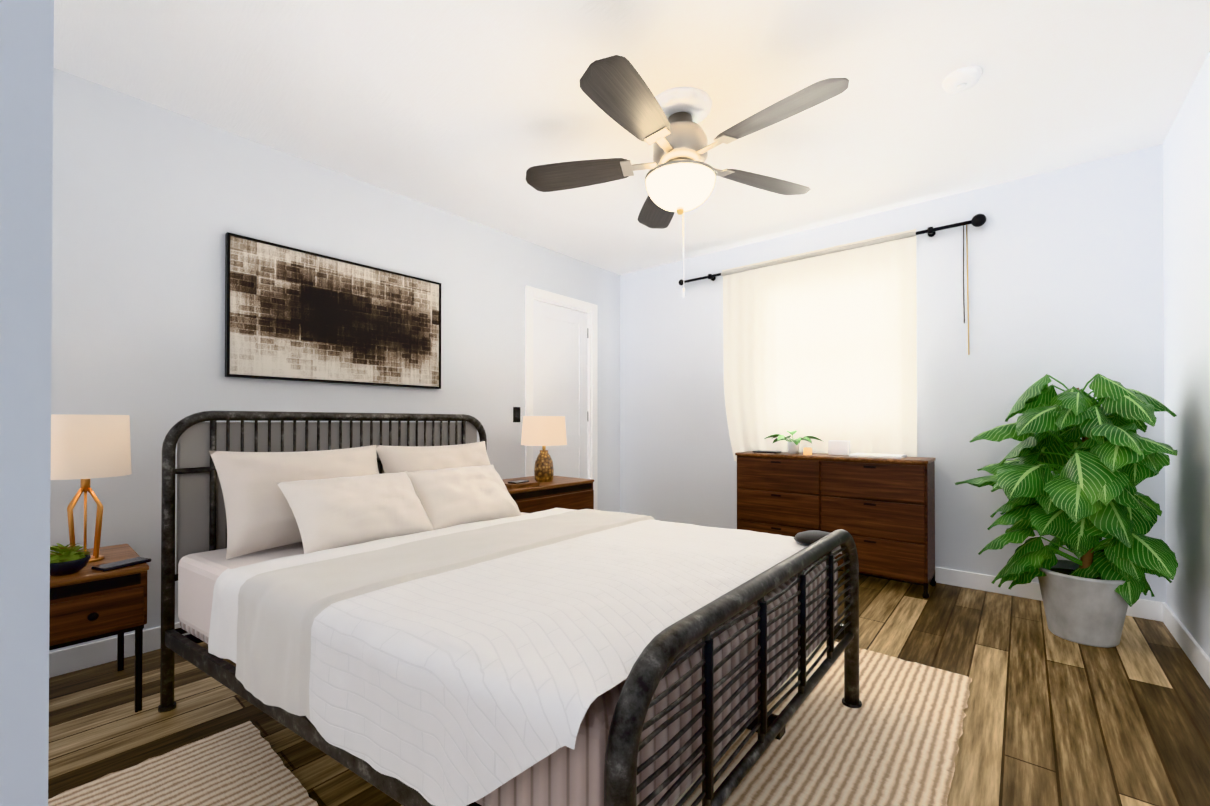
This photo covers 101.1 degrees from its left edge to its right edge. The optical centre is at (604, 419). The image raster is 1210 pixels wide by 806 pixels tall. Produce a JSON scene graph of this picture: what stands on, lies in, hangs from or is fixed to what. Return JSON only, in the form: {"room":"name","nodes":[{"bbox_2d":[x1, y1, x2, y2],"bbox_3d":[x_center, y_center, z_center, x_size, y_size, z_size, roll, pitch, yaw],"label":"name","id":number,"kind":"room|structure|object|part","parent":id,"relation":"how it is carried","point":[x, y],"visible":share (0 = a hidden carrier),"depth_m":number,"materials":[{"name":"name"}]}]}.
{"room":"bedroom","nodes":[
{"label":"bedroom","id":0,"kind":"room"},
{"bbox_2d":[0,0,53,805],"bbox_3d":[-0.975,-0.205,0.769,3.860,2.500,0.134,0,0,40],"label":"wall","id":1,"kind":"structure","parent":0,"point":[26,101],"depth_m":0.28,"materials":[{"name":"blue paint"}]},
{"bbox_2d":[49,68,619,677],"bbox_3d":[-1.249,-0.188,3.338,0.138,2.500,4.480,0,0,40],"label":"wall","id":2,"kind":"structure","parent":0,"point":[153,204],"depth_m":2.47,"materials":[{"name":"white paint"}]},
{"bbox_2d":[225,232,440,388],"bbox_3d":[-1.503,-0.566,2.927,0.036,0.714,1.184,0,0,40],"label":"picture","id":3,"kind":"object","parent":2,"relation":"attached to","point":[293,314],"visible":0.98,"depth_m":2.81,"materials":[{"name":"paper"}]},
{"bbox_2d":[513,407,519,421],"bbox_3d":[-0.692,-0.034,3.914,0.010,0.120,0.070,0,0,40],"label":"switch plate","id":4,"kind":"object","parent":2,"relation":"attached to","point":[516,414],"visible":1,"depth_m":3.91,"materials":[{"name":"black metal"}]},
{"bbox_2d":[48,571,1209,805],"bbox_3d":[0.139,1.084,2.088,3.620,0.060,4.360,0,0,40],"label":"floor","id":5,"kind":"structure","parent":0,"point":[1050,719],"depth_m":1.78,"materials":[{"name":"brown wood"}]},
{"bbox_2d":[49,544,148,711],"bbox_3d":[-1.921,0.790,1.840,0.552,0.523,0.288,0,0,40],"label":"nightstand","id":6,"kind":"object","parent":5,"relation":"on","point":[87,603],"visible":0.67,"depth_m":1.72,"materials":[{"name":"brown wood"}]},
{"bbox_2d":[50,543,91,575],"bbox_3d":[-1.843,0.475,1.699,0.138,0.107,0.146,0,0,40],"label":"bowl","id":7,"kind":"object","parent":6,"relation":"on","point":[67,560],"visible":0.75,"depth_m":1.68,"materials":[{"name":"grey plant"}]},
{"bbox_2d":[50,414,131,562],"bbox_3d":[-1.946,0.257,1.865,0.250,0.545,0.250,0,0,40],"label":"table lamp","id":8,"kind":"object","parent":6,"relation":"on","point":[85,449],"visible":0.88,"depth_m":1.81,"materials":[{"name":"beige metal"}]},
{"bbox_2d":[91,557,150,571],"bbox_3d":[-1.741,0.523,1.796,0.075,0.012,0.140,0,0,20],"label":"phone","id":9,"kind":"object","parent":6,"relation":"on","point":[120,564],"visible":1,"depth_m":1.78,"materials":[{"name":"grey"}]},
{"bbox_2d":[48,640,971,805],"bbox_3d":[-0.031,1.045,1.676,1.905,0.011,2.466,0,0,40],"label":"rug","id":10,"kind":"object","parent":5,"relation":"on","point":[894,738],"visible":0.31,"depth_m":1.52,"materials":[{"name":"fabric"}]},
{"bbox_2d":[158,411,861,805],"bbox_3d":[-0.333,0.509,1.829,1.961,1.085,1.691,0,0,40],"label":"bed","id":11,"kind":"object","parent":5,"relation":"on","point":[416,613],"visible":1,"depth_m":1.29,"materials":[{"name":"fabric"}]},
{"bbox_2d":[502,476,593,512],"bbox_3d":[-0.580,0.754,3.483,0.538,0.618,0.938,0,0,40],"label":"nightstand","id":12,"kind":"object","parent":5,"relation":"on","point":[567,492],"visible":0.29,"depth_m":3.41,"materials":[{"name":"brown wood"}]},
{"bbox_2d":[504,480,538,487],"bbox_3d":[-0.563,0.426,3.295,0.210,0.034,0.150,0,0,-38],"label":"tray","id":13,"kind":"object","parent":12,"relation":"on","point":[519,483],"visible":0.81,"depth_m":3.24,"materials":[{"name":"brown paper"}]},
{"bbox_2d":[521,416,566,481],"bbox_3d":[-0.441,0.213,3.598,0.330,0.465,0.330,0,0,40],"label":"table lamp","id":14,"kind":"object","parent":12,"relation":"on","point":[543,431],"visible":1,"depth_m":3.48,"materials":[{"name":"fabric"}]},
{"bbox_2d":[735,451,935,598],"bbox_3d":[1.536,0.655,3.432,1.214,0.815,0.342,0,0,40],"label":"dresser","id":15,"kind":"object","parent":5,"relation":"on","point":[881,511],"visible":0.81,"depth_m":3.16,"materials":[{"name":"brown wood"}]},
{"bbox_2d":[753,450,780,452],"bbox_3d":[1.198,0.243,3.685,0.180,0.012,0.100,0,0,40],"label":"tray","id":16,"kind":"object","parent":15,"relation":"on","point":[758,451],"visible":0.98,"depth_m":3.64,"materials":[{"name":"grey"}]},
{"bbox_2d":[764,430,823,453],"bbox_3d":[1.354,0.166,3.587,0.383,0.166,0.388,0,0,40],"label":"potted plant","id":17,"kind":"object","parent":15,"relation":"on","point":[793,446],"visible":1,"depth_m":3.57,"materials":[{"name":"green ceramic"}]},
{"bbox_2d":[804,448,811,454],"bbox_3d":[1.415,0.225,3.477,0.052,0.045,0.052,0,0,40],"label":"candle","id":18,"kind":"object","parent":15,"relation":"on","point":[807,451],"visible":1,"depth_m":3.46,"materials":[{"name":"brown wax"}]},
{"bbox_2d":[828,440,849,454],"bbox_3d":[1.618,0.198,3.438,0.130,0.100,0.050,0,0,40],"label":"box","id":19,"kind":"object","parent":15,"relation":"on","point":[838,447],"visible":0.85,"depth_m":3.42,"materials":[{"name":"white plastic"}]},
{"bbox_2d":[849,453,906,458],"bbox_3d":[1.771,0.237,3.231,0.300,0.018,0.200,0,0,40],"label":"tray","id":20,"kind":"object","parent":15,"relation":"on","point":[879,455],"visible":1,"depth_m":3.18,"materials":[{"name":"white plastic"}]},
{"bbox_2d":[955,374,1177,647],"bbox_3d":[2.238,0.414,2.471,0.818,1.284,0.997,0,0,40],"label":"potted plant","id":21,"kind":"object","parent":5,"relation":"on","point":[1084,501],"visible":1,"depth_m":2.29,"materials":[{"name":"green plant"}]},
{"bbox_2d":[53,0,1209,274],"bbox_3d":[0.171,-1.486,2.144,3.820,0.080,4.460,0,0,40],"label":"ceiling","id":22,"kind":"structure","parent":0,"point":[473,110],"depth_m":2.18,"materials":[{"name":"white paint"}]},
{"bbox_2d":[526,55,848,296],"bbox_3d":[0.353,-1.005,2.258,1.429,0.880,1.430,0,0,40],"label":"ceiling fan","id":23,"kind":"object","parent":22,"relation":"hanging from","point":[680,177],"visible":1,"depth_m":2.19,"materials":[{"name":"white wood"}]},
{"bbox_2d":[942,66,981,92],"bbox_3d":[1.509,-1.426,2.105,0.136,0.040,0.136,0,0,40],"label":"smoke detector","id":24,"kind":"object","parent":22,"relation":"attached to","point":[962,79],"visible":1,"depth_m":2.08,"materials":[{"name":"white plastic"}]},
{"bbox_2d":[620,144,1165,621],"bbox_3d":[1.580,-0.185,3.816,3.860,2.500,0.154,0,0,40],"label":"wall","id":25,"kind":"structure","parent":0,"point":[1058,274],"depth_m":3.12,"materials":[{"name":"white paint"}]},
{"bbox_2d":[679,214,985,460],"bbox_3d":[1.499,-0.455,3.735,2.173,1.598,0.102,0,0,40],"label":"curtain","id":26,"kind":"object","parent":25,"relation":"attached to","point":[821,344],"visible":0.92,"depth_m":3.63,"materials":[{"name":"white fabric"}]},
{"bbox_3d":[1.517,-0.451,3.720,1.390,1.590,0.058,0,0,40],"label":"curtain panel","id":27,"kind":"part","parent":26,"relation":"part of","materials":[{"name":"beige fabric"}]},
{"bbox_3d":[2.249,-0.805,3.101,0.031,0.810,0.021,0,0,40],"label":"cord hanging","id":28,"kind":"part","parent":26,"relation":"part of","materials":[{"name":"brown"}]},
{"bbox_2d":[1162,51,1209,687],"bbox_3d":[1.605,-0.204,0.946,0.134,2.500,4.480,0,0,40],"label":"wall","id":29,"kind":"structure","parent":0,"point":[1186,264],"depth_m":2.21,"materials":[{"name":"white paint"}]}
]}

